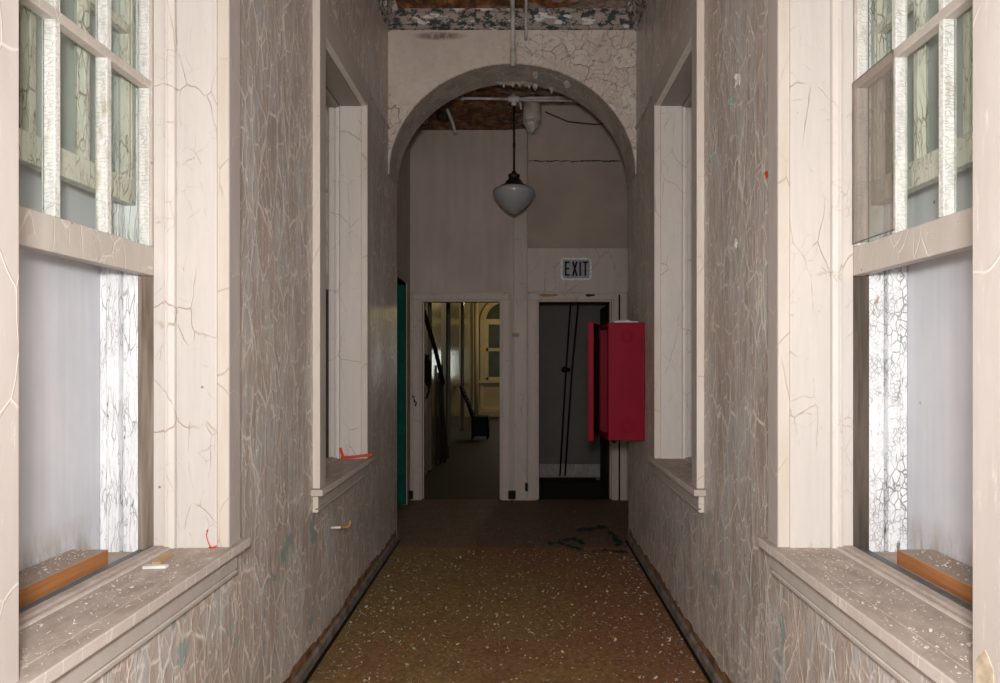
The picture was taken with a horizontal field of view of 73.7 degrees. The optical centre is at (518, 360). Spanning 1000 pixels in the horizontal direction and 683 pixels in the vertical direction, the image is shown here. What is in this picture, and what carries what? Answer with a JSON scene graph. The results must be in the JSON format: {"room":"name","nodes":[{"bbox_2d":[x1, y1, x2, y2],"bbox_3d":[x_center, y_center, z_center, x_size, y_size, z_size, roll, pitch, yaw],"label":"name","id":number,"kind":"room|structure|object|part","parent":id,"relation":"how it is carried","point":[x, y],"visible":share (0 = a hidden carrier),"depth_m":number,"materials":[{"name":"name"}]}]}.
{"room":"abandoned building corridor","nodes":[
{"label":"abandoned building corridor","id":0,"kind":"room"},
{"bbox_2d":[92,0,396,682],"bbox_3d":[-1.155,-0.570,1.610,0.400,3.960,7.220,0,0,0],"label":"wall","id":1,"kind":"structure","parent":0,"point":[296,572],"depth_m":2.75,"materials":[{"name":"beige paint"}]},
{"bbox_2d":[0,0,249,682],"bbox_3d":[-1.127,-0.491,1.663,0.456,2.388,1.145,0,0,0],"label":"window","id":2,"kind":"structure","parent":1,"relation":"in","point":[164,176],"depth_m":2.09,"materials":[{"name":"beige paint"}]},
{"bbox_2d":[19,0,99,571],"bbox_3d":[-1.336,-0.486,1.663,0.016,2.174,0.951,0,0,0],"label":"board","id":3,"kind":"object","parent":2,"relation":"attached to","point":[59,297],"visible":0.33,"depth_m":1.94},
{"bbox_2d":[19,550,107,607],"bbox_3d":[-1.272,0.580,1.597,0.109,0.044,0.755,0,0,0],"label":"strip","id":4,"kind":"object","parent":2,"relation":"on","point":[68,571],"visible":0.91,"depth_m":1.79,"materials":[{"name":"brown wood"}]},
{"bbox_2d":[19,549,87,582],"bbox_3d":[-1.275,0.553,1.598,0.090,0.008,0.725,0,0,0],"label":"flakes","id":5,"kind":"object","parent":4,"relation":"on","point":[83,549],"visible":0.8,"depth_m":1.80,"materials":[{"name":"white paint"}]},
{"bbox_3d":[-1.279,0.621,1.663,0.152,0.038,0.935,0,0,0],"label":"sill","id":6,"kind":"part","parent":2,"relation":"part of","materials":[{"name":"paint"}]},
{"bbox_3d":[-1.227,-1.015,1.663,0.036,1.050,0.887,0,0,0],"label":"sash","id":7,"kind":"part","parent":2,"relation":"part of","materials":[{"name":"paint"}]},
{"bbox_3d":[-1.167,-0.833,1.663,0.038,1.130,0.887,0,0,0],"label":"sash","id":8,"kind":"part","parent":2,"relation":"part of","materials":[{"name":"paint"}]},
{"bbox_2d":[19,548,225,676],"bbox_3d":[-0.997,0.587,1.663,0.171,0.006,0.875,0,0,0],"label":"flakes","id":9,"kind":"object","parent":2,"relation":"on","point":[112,585],"visible":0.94,"depth_m":1.64,"materials":[{"name":"white paint"}]},
{"bbox_3d":[-1.027,0.599,1.663,0.256,0.042,1.145,0,0,0],"label":"sill","id":10,"kind":"part","parent":2,"relation":"part of","materials":[{"name":"paint"}]},
{"bbox_2d":[142,564,168,568],"bbox_3d":[-1.034,0.585,1.897,0.064,0.008,0.020,0,0,-3],"label":"wood splinter","id":11,"kind":"object","parent":2,"relation":"on","point":[147,566],"visible":1,"depth_m":1.89,"materials":[{"name":"white wood"}]},
{"bbox_2d":[152,552,172,563],"bbox_3d":[-1.058,0.585,1.986,0.030,0.008,0.110,0,0,-7],"label":"wood splinter","id":12,"kind":"object","parent":2,"relation":"on","point":[160,559],"visible":0.94,"depth_m":1.97,"materials":[{"name":"brown wood"}]},
{"bbox_2d":[206,530,216,547],"bbox_3d":[-0.967,0.559,2.093,0.042,0.057,0.012,0,0,18],"label":"scrap","id":13,"kind":"object","parent":2,"relation":"on","point":[206,530],"visible":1,"depth_m":2.09,"materials":[{"name":"red plastic"}]},
{"bbox_2d":[283,529,399,682],"bbox_3d":[-0.942,1.350,1.860,0.026,0.119,6.720,0,0,0],"label":"baseboard","id":14,"kind":"structure","parent":1,"relation":"attached to","point":[301,672],"depth_m":3.50,"materials":[{"name":"brown paint"}]},
{"bbox_2d":[331,520,351,528],"bbox_3d":[-0.905,0.832,3.390,0.110,0.046,0.014,0,0,0],"label":"wall hook","id":15,"kind":"object","parent":1,"relation":"attached to","point":[350,521],"visible":1,"depth_m":3.38,"materials":[{"name":"metal"}]},
{"bbox_2d":[311,0,374,512],"bbox_3d":[-1.127,-0.491,3.605,0.456,2.388,1.110,0,0,0],"label":"window","id":16,"kind":"structure","parent":1,"relation":"in","point":[341,93],"depth_m":4.02,"materials":[{"name":"beige paint"}]},
{"bbox_3d":[-1.167,-0.983,3.605,0.038,1.105,0.852,0,0,0],"label":"sash","id":17,"kind":"part","parent":16,"relation":"part of","materials":[{"name":"paint"}]},
{"bbox_3d":[-1.027,0.599,3.605,0.256,0.042,1.110,0,0,0],"label":"sill","id":18,"kind":"part","parent":16,"relation":"part of","materials":[{"name":"paint"}]},
{"bbox_2d":[339,447,371,458],"bbox_3d":[-0.987,0.556,4.017,0.207,0.068,0.014,0,0,3],"label":"tape","id":19,"kind":"object","parent":16,"relation":"attached to","point":[340,449],"visible":1,"depth_m":4.01,"materials":[{"name":"red plastic"}]},
{"bbox_2d":[370,92,389,128],"bbox_3d":[-0.948,-1.699,3.540,0.014,0.018,2.660,0,0,0],"label":"trim","id":20,"kind":"structure","parent":1,"relation":"attached to","point":[371,96],"depth_m":4.51,"materials":[{"name":"beige paint"}]},
{"bbox_2d":[376,0,398,31],"bbox_3d":[-0.912,-2.478,1.433,0.085,0.145,6.867,0,0,0],"label":"trim","id":21,"kind":"structure","parent":1,"relation":"attached to","point":[389,9],"depth_m":4.71,"materials":[{"name":"grey paint"}]},
{"bbox_2d":[397,142,409,503],"bbox_3d":[-1.181,-0.468,6.055,0.150,3.755,1.670,0,0,0],"label":"wall","id":22,"kind":"structure","parent":0,"point":[403,189],"depth_m":6.52,"materials":[{"name":"paint"}]},
{"bbox_2d":[397,269,407,505],"bbox_3d":[-1.447,0.290,6.070,0.707,2.240,1.040,0,0,0],"label":"door","id":23,"kind":"structure","parent":22,"relation":"in","point":[401,308],"depth_m":6.48,"materials":[{"name":"green paint"}]},
{"bbox_2d":[441,303,472,431],"bbox_3d":[-1.240,-0.468,11.945,0.120,3.755,10.110,0,0,0],"label":"wall","id":24,"kind":"structure","parent":0,"point":[443,305],"depth_m":13.22,"materials":[{"name":"paint"}]},
{"bbox_2d":[424,303,427,475],"bbox_3d":[-1.167,0.110,7.705,0.025,2.600,1.510,0,0,0],"label":"trim","id":25,"kind":"structure","parent":24,"relation":"attached to","point":[426,307],"depth_m":8.23,"materials":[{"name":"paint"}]},
{"bbox_2d":[424,353,431,399],"bbox_3d":[-1.115,0.187,8.000,0.093,0.555,0.300,0,0,0],"label":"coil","id":26,"kind":"object","parent":24,"relation":"attached to","point":[427,363],"visible":0.94,"depth_m":7.92,"materials":[{"name":"black paint"}]},
{"bbox_2d":[428,303,440,470],"bbox_3d":[-1.150,-0.468,9.075,0.060,3.755,1.050,0,0,0],"label":"trim","id":27,"kind":"structure","parent":24,"relation":"attached to","point":[434,309],"depth_m":8.73,"materials":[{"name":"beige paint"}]},
{"bbox_2d":[424,303,444,383],"bbox_3d":[-1.077,-0.208,8.256,0.092,1.034,1.136,0,0,6],"label":"handrail","id":28,"kind":"object","parent":24,"relation":"attached to","point":[426,320],"visible":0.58,"depth_m":8.27,"materials":[{"name":"black metal"}]},
{"bbox_2d":[447,303,458,446],"bbox_3d":[-1.150,-0.468,11.700,0.060,3.755,1.600,0,0,0],"label":"trim","id":29,"kind":"structure","parent":24,"relation":"attached to","point":[452,308],"depth_m":11.23,"materials":[{"name":"beige paint"}]},
{"bbox_2d":[461,303,469,429],"bbox_3d":[-1.150,-0.468,14.400,0.060,3.755,1.600,0,0,0],"label":"trim","id":30,"kind":"structure","parent":24,"relation":"attached to","point":[465,307],"depth_m":13.96,"materials":[{"name":"beige paint"}]},
{"bbox_2d":[473,303,499,409],"bbox_3d":[0.700,-0.468,17.100,4.000,3.755,0.200,0,0,0],"label":"wall","id":31,"kind":"structure","parent":0,"point":[491,391],"depth_m":17.00,"materials":[{"name":"paint"}]},
{"bbox_2d":[473,410,499,416],"bbox_3d":[0.710,1.330,16.900,3.780,0.160,0.200,0,0,0],"label":"trim","id":32,"kind":"structure","parent":31,"relation":"attached to","point":[492,413],"depth_m":16.80,"materials":[{"name":"paint"}]},
{"bbox_2d":[479,303,499,409],"bbox_3d":[-0.360,-0.200,17.000,1.360,2.880,0.180,0,0,0],"label":"window","id":33,"kind":"structure","parent":31,"relation":"in","point":[490,315],"depth_m":17.04,"materials":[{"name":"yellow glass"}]},
{"bbox_3d":[-0.360,-0.290,17.055,1.000,1.560,0.070,0,0,0],"label":"sash","id":34,"kind":"part","parent":33,"relation":"part of","materials":[{"name":"beige wood"}]},
{"bbox_3d":[-0.610,-0.510,17.063,0.500,2.000,0.006,0,0,0],"label":"glass","id":35,"kind":"part","parent":33,"relation":"part of","materials":[{"name":"glass"}]},
{"bbox_2d":[417,84,582,129],"bbox_3d":[0.000,-2.395,6.055,3.200,0.100,1.670,0,0,0],"label":"ceiling","id":36,"kind":"structure","parent":0,"point":[466,114],"depth_m":6.24,"materials":[{"name":"brown wood"}]},
{"bbox_2d":[436,113,448,122],"bbox_3d":[-0.720,-2.310,6.350,0.140,0.070,0.136,0,0,0],"label":"hole","id":37,"kind":"object","parent":36,"relation":"attached to","point":[442,117],"visible":0.87,"depth_m":6.31,"materials":[{"name":"black"}]},
{"bbox_2d":[445,109,456,132],"bbox_3d":[-0.633,-2.248,6.239,0.037,0.210,0.134,0,0,41],"label":"broken lath","id":38,"kind":"object","parent":36,"relation":"attached to","point":[447,110],"visible":1,"depth_m":6.23,"materials":[{"name":"white wood"}]},
{"bbox_2d":[452,93,576,109],"bbox_3d":[0.240,-2.294,5.888,1.720,0.105,0.160,0,0,0],"label":"conduit","id":39,"kind":"object","parent":36,"relation":"attached to","point":[513,98],"visible":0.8,"depth_m":5.85,"materials":[{"name":"white metal"}]},
{"bbox_2d":[493,106,534,213],"bbox_3d":[-0.044,-1.768,5.860,0.374,0.952,0.374,0,0,0],"label":"pendant lamp","id":40,"kind":"object","parent":39,"relation":"hanging from","point":[513,195],"visible":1,"depth_m":5.76,"materials":[{"name":"white glass"}]},
{"bbox_3d":[-0.044,-1.944,5.860,0.025,0.600,0.026,0,0,0],"label":"rod","id":41,"kind":"part","parent":40,"relation":"part of","materials":[{"name":"brown metal"}]},
{"bbox_3d":[-0.044,-1.408,5.860,0.374,0.233,0.374,0,0,0],"label":"globe","id":42,"kind":"part","parent":40,"relation":"part of","materials":[{"name":"white glass"}]},
{"bbox_2d":[523,96,540,133],"bbox_3d":[0.117,-2.195,5.980,0.167,0.301,0.167,0,0,0],"label":"lamp","id":43,"kind":"object","parent":36,"relation":"attached to","point":[531,110],"visible":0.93,"depth_m":5.92,"materials":[{"name":"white glass"}]},
{"bbox_2d":[525,119,538,132],"bbox_3d":[0.117,-2.095,5.980,0.128,0.102,0.128,0,0,0],"label":"jar","id":44,"kind":"object","parent":43,"relation":"on","point":[531,125],"depth_m":5.94,"materials":[{"name":"glass"}]},
{"bbox_2d":[307,417,707,682],"bbox_3d":[0.500,1.460,7.600,5.400,0.100,19.200,0,0,0],"label":"floor","id":45,"kind":"structure","parent":0,"point":[478,658],"depth_m":3.97,"materials":[{"name":"brown carpet"}]},
{"bbox_2d":[438,373,440,462],"bbox_3d":[-1.095,0.785,9.200,0.050,1.250,0.040,0,0,0],"label":"wooden pole","id":46,"kind":"object","parent":45,"relation":"on","point":[439,380],"visible":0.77,"depth_m":9.18,"materials":[{"name":"wood"}]},
{"bbox_2d":[441,365,445,461],"bbox_3d":[-1.060,0.735,9.300,0.080,1.351,0.040,0,0,0],"label":"wooden pole","id":47,"kind":"object","parent":45,"relation":"on","point":[442,385],"visible":0.88,"depth_m":9.28,"materials":[{"name":"brown wood"}]},
{"bbox_2d":[459,386,488,438],"bbox_3d":[-0.815,0.931,12.200,0.532,0.959,0.404,0,0,0],"label":"wooden chair","id":48,"kind":"object","parent":45,"relation":"on","point":[479,423],"visible":1,"depth_m":12.01,"materials":[{"name":"black paint"}]},
{"bbox_3d":[-0.950,0.744,12.020,0.262,0.586,0.044,0,0,0],"label":"post","id":49,"kind":"part","parent":48,"relation":"part of","materials":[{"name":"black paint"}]},
{"bbox_3d":[-0.840,1.225,12.020,0.037,0.370,0.037,0,0,23],"label":"leg","id":50,"kind":"part","parent":48,"relation":"part of","materials":[{"name":"black paint"}]},
{"bbox_3d":[-0.704,1.205,12.020,0.291,0.310,0.020,0,0,0],"label":"panel","id":51,"kind":"part","parent":48,"relation":"part of","materials":[{"name":"black paint"}]},
{"bbox_3d":[-0.704,1.025,12.200,0.311,0.050,0.400,0,0,0],"label":"seat","id":52,"kind":"part","parent":48,"relation":"part of","materials":[{"name":"black paint"}]},
{"bbox_3d":[-0.569,1.225,12.020,0.037,0.370,0.037,0,0,23],"label":"leg","id":53,"kind":"part","parent":48,"relation":"part of","materials":[{"name":"black paint"}]},
{"bbox_2d":[474,303,478,414],"bbox_3d":[-1.070,-0.468,16.750,0.107,3.755,0.110,0,0,0],"label":"riser pipe","id":54,"kind":"object","parent":45,"relation":"on","point":[476,305],"visible":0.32,"depth_m":16.70,"materials":[{"name":"metal"}]},
{"bbox_2d":[309,548,702,682],"bbox_3d":[-0.051,1.402,3.101,1.767,0.016,3.809,0,0,0],"label":"flakes","id":55,"kind":"object","parent":45,"relation":"on","point":[366,606],"visible":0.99,"depth_m":3.63,"materials":[{"name":"beige paint"}]},
{"bbox_2d":[424,501,627,545],"bbox_3d":[0.072,1.406,5.890,1.840,0.015,1.612,0,0,0],"label":"flakes","id":56,"kind":"object","parent":45,"relation":"on","point":[496,501],"visible":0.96,"depth_m":5.90,"materials":[{"name":"white paint"}]},
{"bbox_2d":[547,541,583,550],"bbox_3d":[0.350,1.394,5.041,0.312,0.024,0.076,0,0,42],"label":"scrap","id":57,"kind":"object","parent":45,"relation":"on","point":[548,542],"visible":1,"depth_m":5.03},
{"bbox_2d":[539,478,595,480],"bbox_3d":[0.550,1.388,7.800,0.700,0.038,0.040,0,0,0],"label":"trim","id":58,"kind":"structure","parent":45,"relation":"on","point":[540,479],"depth_m":7.78,"materials":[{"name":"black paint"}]},
{"bbox_2d":[558,537,584,544],"bbox_3d":[0.406,1.395,5.174,0.210,0.021,0.157,0,0,0],"label":"scrap","id":59,"kind":"object","parent":45,"relation":"on","point":[580,541],"visible":1,"depth_m":5.19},
{"bbox_2d":[576,525,608,531],"bbox_3d":[0.612,1.395,5.552,0.290,0.021,0.138,0,0,-27],"label":"scrap","id":60,"kind":"object","parent":45,"relation":"on","point":[588,529],"visible":1,"depth_m":5.55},
{"bbox_2d":[589,549,627,552],"bbox_3d":[0.659,1.394,4.894,0.285,0.018,0.047,0,0,12],"label":"scrap","id":61,"kind":"object","parent":45,"relation":"on","point":[602,550],"visible":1,"depth_m":4.89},
{"bbox_2d":[608,531,622,545],"bbox_3d":[0.755,1.393,5.250,0.078,0.024,0.401,0,0,-4],"label":"scrap","id":62,"kind":"object","parent":45,"relation":"on","point":[614,537],"visible":1,"depth_m":5.19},
{"bbox_2d":[388,30,635,165],"bbox_3d":[0.000,-0.570,5.045,3.200,3.960,0.350,0,0,0],"label":"wall","id":63,"kind":"structure","parent":0,"point":[419,61],"depth_m":4.87,"materials":[{"name":"beige paint"}]},
{"bbox_2d":[388,63,635,186],"bbox_3d":[-0.049,-1.771,5.043,1.812,0.810,0.354,0,0,0],"label":"arch","id":64,"kind":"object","parent":63,"relation":"attached to","point":[464,82],"depth_m":5.02,"materials":[{"name":"grey paint"}]},
{"bbox_2d":[389,8,634,29],"bbox_3d":[-0.049,-2.483,4.845,1.804,0.133,0.050,0,0,0],"label":"ceiling","id":65,"kind":"structure","parent":63,"relation":"attached to","point":[406,18],"depth_m":4.84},
{"bbox_2d":[509,0,516,66],"bbox_3d":[-0.043,-2.345,4.533,0.054,0.405,0.665,0,0,0],"label":"conduit","id":66,"kind":"object","parent":63,"relation":"attached to","point":[513,58],"visible":1,"depth_m":4.81,"materials":[{"name":"white metal"}]},
{"bbox_2d":[496,82,552,93],"bbox_3d":[0.042,-2.119,5.182,0.456,0.105,0.062,0,0,0],"label":"paint","id":67,"kind":"object","parent":63,"relation":"hanging from","point":[512,84],"visible":1,"depth_m":5.17,"materials":[{"name":"white paint"}]},
{"bbox_2d":[524,0,527,40],"bbox_3d":[0.050,-2.443,4.535,0.024,0.209,0.670,0,0,0],"label":"conduit","id":68,"kind":"object","parent":63,"relation":"attached to","point":[525,29],"visible":1,"depth_m":4.80,"materials":[{"name":"white metal"}]},
{"bbox_2d":[532,72,537,78],"bbox_3d":[0.122,-2.148,5.002,0.042,0.015,0.120,0,0,0],"label":"chip","id":69,"kind":"object","parent":63,"relation":"attached to","point":[535,74],"visible":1,"depth_m":5.00,"materials":[{"name":"white paint"}]},
{"bbox_2d":[497,33,635,123],"bbox_3d":[0.346,-2.066,4.859,1.016,0.663,0.019,0,0,0],"label":"peeling paint","id":70,"kind":"object","parent":63,"relation":"attached to","point":[629,36],"visible":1,"depth_m":4.86,"materials":[{"name":"beige paint"}]},
{"bbox_2d":[564,80,570,87],"bbox_3d":[0.362,-2.077,4.998,0.055,0.028,0.126,0,0,0],"label":"chip","id":71,"kind":"object","parent":63,"relation":"attached to","point":[566,83],"visible":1,"depth_m":5.00,"materials":[{"name":"white paint"}]},
{"bbox_2d":[396,0,627,7],"bbox_3d":[-0.049,-2.610,1.435,2.612,0.120,6.870,0,0,0],"label":"ceiling","id":72,"kind":"structure","parent":0,"point":[401,3],"depth_m":4.75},
{"bbox_2d":[410,130,627,499],"bbox_3d":[0.172,-0.468,6.830,2.856,3.755,0.120,0,0,0],"label":"wall","id":73,"kind":"structure","parent":0,"point":[462,238],"depth_m":6.77,"materials":[{"name":"paint"}]},
{"bbox_2d":[411,292,509,500],"bbox_3d":[-0.588,0.357,6.796,1.000,2.105,0.208,0,0,0],"label":"door frame","id":74,"kind":"structure","parent":73,"relation":"in","point":[418,299],"depth_m":6.74,"materials":[{"name":"paint"}]},
{"bbox_2d":[409,490,412,498],"bbox_3d":[-1.091,1.349,6.719,0.045,0.080,0.046,0,0,0],"label":"outlet box","id":75,"kind":"object","parent":74,"relation":"attached to","point":[410,491],"visible":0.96,"depth_m":6.70,"materials":[{"name":"black paint"}]},
{"bbox_2d":[508,491,515,498],"bbox_3d":[-0.071,1.349,6.718,0.075,0.080,0.044,0,0,0],"label":"outlet box","id":76,"kind":"object","parent":73,"relation":"attached to","point":[511,494],"visible":1,"depth_m":6.70,"materials":[{"name":"black paint"}]},
{"bbox_2d":[514,129,526,500],"bbox_3d":[0.015,-0.468,6.745,0.140,3.755,0.050,0,0,0],"label":"pillar","id":77,"kind":"structure","parent":73,"relation":"attached to","point":[520,219],"depth_m":6.74,"materials":[{"name":"paint"}]},
{"bbox_2d":[560,258,591,279],"bbox_3d":[0.578,-0.930,6.742,0.315,0.230,0.020,0,0,0],"label":"exit sign","id":78,"kind":"object","parent":73,"relation":"attached to","point":[570,268],"visible":1,"depth_m":6.74,"materials":[{"name":"white plastic"}]},
{"bbox_2d":[527,292,626,500],"bbox_3d":[0.590,0.357,7.170,1.007,2.105,0.880,0,0,0],"label":"door frame","id":79,"kind":"structure","parent":73,"relation":"in","point":[613,457],"depth_m":6.74,"materials":[{"name":"paint"}]},
{"bbox_3d":[0.922,0.385,7.250,0.008,1.650,0.520,0,0,0],"label":"panel moulding","id":80,"kind":"part","parent":79,"relation":"part of","materials":[{"name":"black wood"}]},
{"bbox_2d":[527,248,627,292],"bbox_3d":[0.603,-0.919,6.761,1.035,0.448,0.018,0,0,0],"label":"trim","id":81,"kind":"structure","parent":73,"relation":"attached to","point":[609,265],"depth_m":6.75,"materials":[{"name":"paint"}]},
{"bbox_2d":[539,303,608,479],"bbox_3d":[0.910,-0.468,7.950,1.580,3.755,0.100,0,0,0],"label":"wall","id":82,"kind":"structure","parent":0,"point":[553,317],"depth_m":7.90,"materials":[{"name":"paint"}]},
{"bbox_2d":[559,303,570,475],"bbox_3d":[0.552,0.260,7.870,0.158,2.196,0.022,0,0,0],"label":"cable","id":83,"kind":"object","parent":82,"relation":"attached to","point":[570,303],"visible":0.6,"depth_m":7.86,"materials":[{"name":"black rubber"}]},
{"bbox_2d":[539,464,599,476],"bbox_3d":[0.850,1.295,7.893,1.500,0.150,0.015,0,0,0],"label":"baseboard","id":84,"kind":"structure","parent":82,"relation":"attached to","point":[545,470],"depth_m":7.88,"materials":[{"name":"paint"}]},
{"bbox_2d":[564,303,578,475],"bbox_3d":[0.626,0.259,7.840,0.192,2.188,0.022,0,0,0],"label":"cable","id":85,"kind":"object","parent":82,"relation":"attached to","point":[577,303],"visible":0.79,"depth_m":7.83,"materials":[{"name":"black rubber"}]},
{"bbox_2d":[561,367,569,371],"bbox_3d":[0.545,0.099,7.790,0.113,0.068,0.070,0,0,0],"label":"junction box","id":86,"kind":"object","parent":85,"relation":"attached to","point":[564,369],"visible":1,"depth_m":7.77,"materials":[{"name":"black paint"}]},
{"bbox_2d":[527,106,627,247],"bbox_3d":[0.792,-1.745,6.445,1.415,1.200,0.650,0,0,0],"label":"wall","id":87,"kind":"structure","parent":0,"point":[579,204],"depth_m":6.46,"materials":[{"name":"paint"}]},
{"bbox_2d":[530,160,616,161],"bbox_3d":[0.534,-1.905,6.352,0.889,0.023,0.018,0,0,0],"label":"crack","id":88,"kind":"structure","parent":87,"relation":"attached to","point":[530,160],"depth_m":6.35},
{"bbox_2d":[545,111,602,124],"bbox_3d":[0.619,-2.222,6.093,0.763,0.123,0.026,0,0,1],"label":"loose wire","id":89,"kind":"object","parent":87,"relation":"hanging from","point":[545,111],"visible":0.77,"depth_m":6.10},
{"bbox_2d":[628,0,900,682],"bbox_3d":[1.057,-0.570,1.610,0.400,3.960,7.220,0,0,0],"label":"wall","id":90,"kind":"structure","parent":0,"point":[756,629],"depth_m":2.73,"materials":[{"name":"beige paint"}]},
{"bbox_2d":[588,319,644,443],"bbox_3d":[0.662,0.158,4.782,0.386,0.900,0.510,0,0,0],"label":"upper cabinet","id":91,"kind":"object","parent":90,"relation":"attached to","point":[616,349],"visible":1,"depth_m":4.53,"materials":[{"name":"red metal"}]},
{"bbox_3d":[0.552,0.140,4.781,0.040,0.808,0.500,0,0,15],"label":"door","id":92,"kind":"part","parent":91,"relation":"part of","materials":[{"name":"red metal"}]},
{"bbox_2d":[626,0,646,31],"bbox_3d":[0.815,-2.478,1.433,0.085,0.145,6.867,0,0,0],"label":"trim","id":93,"kind":"structure","parent":90,"relation":"attached to","point":[634,9],"depth_m":4.71,"materials":[{"name":"grey paint"}]},
{"bbox_2d":[634,93,651,128],"bbox_3d":[0.850,-1.699,3.540,0.014,0.018,2.660,0,0,0],"label":"trim","id":94,"kind":"structure","parent":90,"relation":"attached to","point":[650,97],"depth_m":4.53,"materials":[{"name":"beige paint"}]},
{"bbox_2d":[647,0,705,512],"bbox_3d":[1.029,-0.491,3.605,0.456,2.388,1.110,0,0,0],"label":"window","id":95,"kind":"structure","parent":90,"relation":"in","point":[678,89],"depth_m":4.02,"materials":[{"name":"beige paint"}]},
{"bbox_3d":[0.929,0.599,3.605,0.256,0.042,1.110,0,0,0],"label":"sill","id":96,"kind":"part","parent":95,"relation":"part of","materials":[{"name":"paint"}]},
{"bbox_2d":[625,529,731,682],"bbox_3d":[0.844,1.351,1.860,0.026,0.117,6.720,0,0,0],"label":"baseboard","id":97,"kind":"structure","parent":90,"relation":"attached to","point":[707,663],"depth_m":3.50,"materials":[{"name":"brown paint"}]},
{"bbox_2d":[734,73,739,87],"bbox_3d":[0.852,-1.097,2.599,0.005,0.060,0.046,0,0,-8],"label":"chip","id":98,"kind":"object","parent":90,"relation":"attached to","point":[737,76],"visible":1,"depth_m":2.60,"materials":[{"name":"white paint"}]},
{"bbox_2d":[758,0,999,682],"bbox_3d":[1.029,-0.491,1.663,0.456,2.388,1.145,0,0,0],"label":"window","id":99,"kind":"structure","parent":90,"relation":"in","point":[837,307],"depth_m":2.09,"materials":[{"name":"beige wood"}]},
{"bbox_3d":[0.929,0.599,1.663,0.256,0.042,1.145,0,0,0],"label":"sill","id":100,"kind":"part","parent":99,"relation":"part of","materials":[{"name":"paint"}]},
{"bbox_2d":[852,50,893,243],"bbox_3d":[1.044,-0.618,1.975,0.003,0.505,0.226,0,0,0],"label":"window pane","id":101,"kind":"object","parent":99,"relation":"attached to","point":[892,51],"visible":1,"depth_m":1.93,"materials":[{"name":"white"}]},
{"bbox_2d":[790,548,972,676],"bbox_3d":[0.900,0.586,1.662,0.174,0.007,0.873,0,0,0],"label":"flakes","id":102,"kind":"object","parent":99,"relation":"on","point":[936,624],"visible":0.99,"depth_m":1.61,"materials":[{"name":"white paint"}]},
{"bbox_3d":[1.069,-0.833,1.663,0.038,1.130,0.887,0,0,0],"label":"sash","id":103,"kind":"part","parent":99,"relation":"part of","materials":[{"name":"paint"}]},
{"bbox_3d":[1.129,-1.015,1.663,0.036,1.050,0.887,0,0,0],"label":"sash","id":104,"kind":"part","parent":99,"relation":"part of","materials":[{"name":"paint"}]},
{"bbox_3d":[1.181,0.621,1.663,0.152,0.038,0.935,0,0,0],"label":"sill","id":105,"kind":"part","parent":99,"relation":"part of","materials":[{"name":"paint"}]},
{"bbox_2d":[897,550,972,603],"bbox_3d":[1.173,0.580,1.597,0.109,0.044,0.755,0,0,0],"label":"strip","id":106,"kind":"object","parent":99,"relation":"on","point":[921,565],"visible":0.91,"depth_m":1.81,"materials":[{"name":"brown wood"}]},
{"bbox_2d":[911,551,972,580],"bbox_3d":[1.175,0.554,1.597,0.090,0.007,0.724,0,0,0],"label":"flakes","id":107,"kind":"object","parent":106,"relation":"on","point":[922,551],"visible":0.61,"depth_m":1.82,"materials":[{"name":"white paint"}]},
{"bbox_2d":[907,0,972,566],"bbox_3d":[1.238,-0.486,1.663,0.016,2.174,0.951,0,0,0],"label":"board","id":108,"kind":"object","parent":99,"relation":"attached to","point":[940,289],"visible":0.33,"depth_m":1.96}
]}

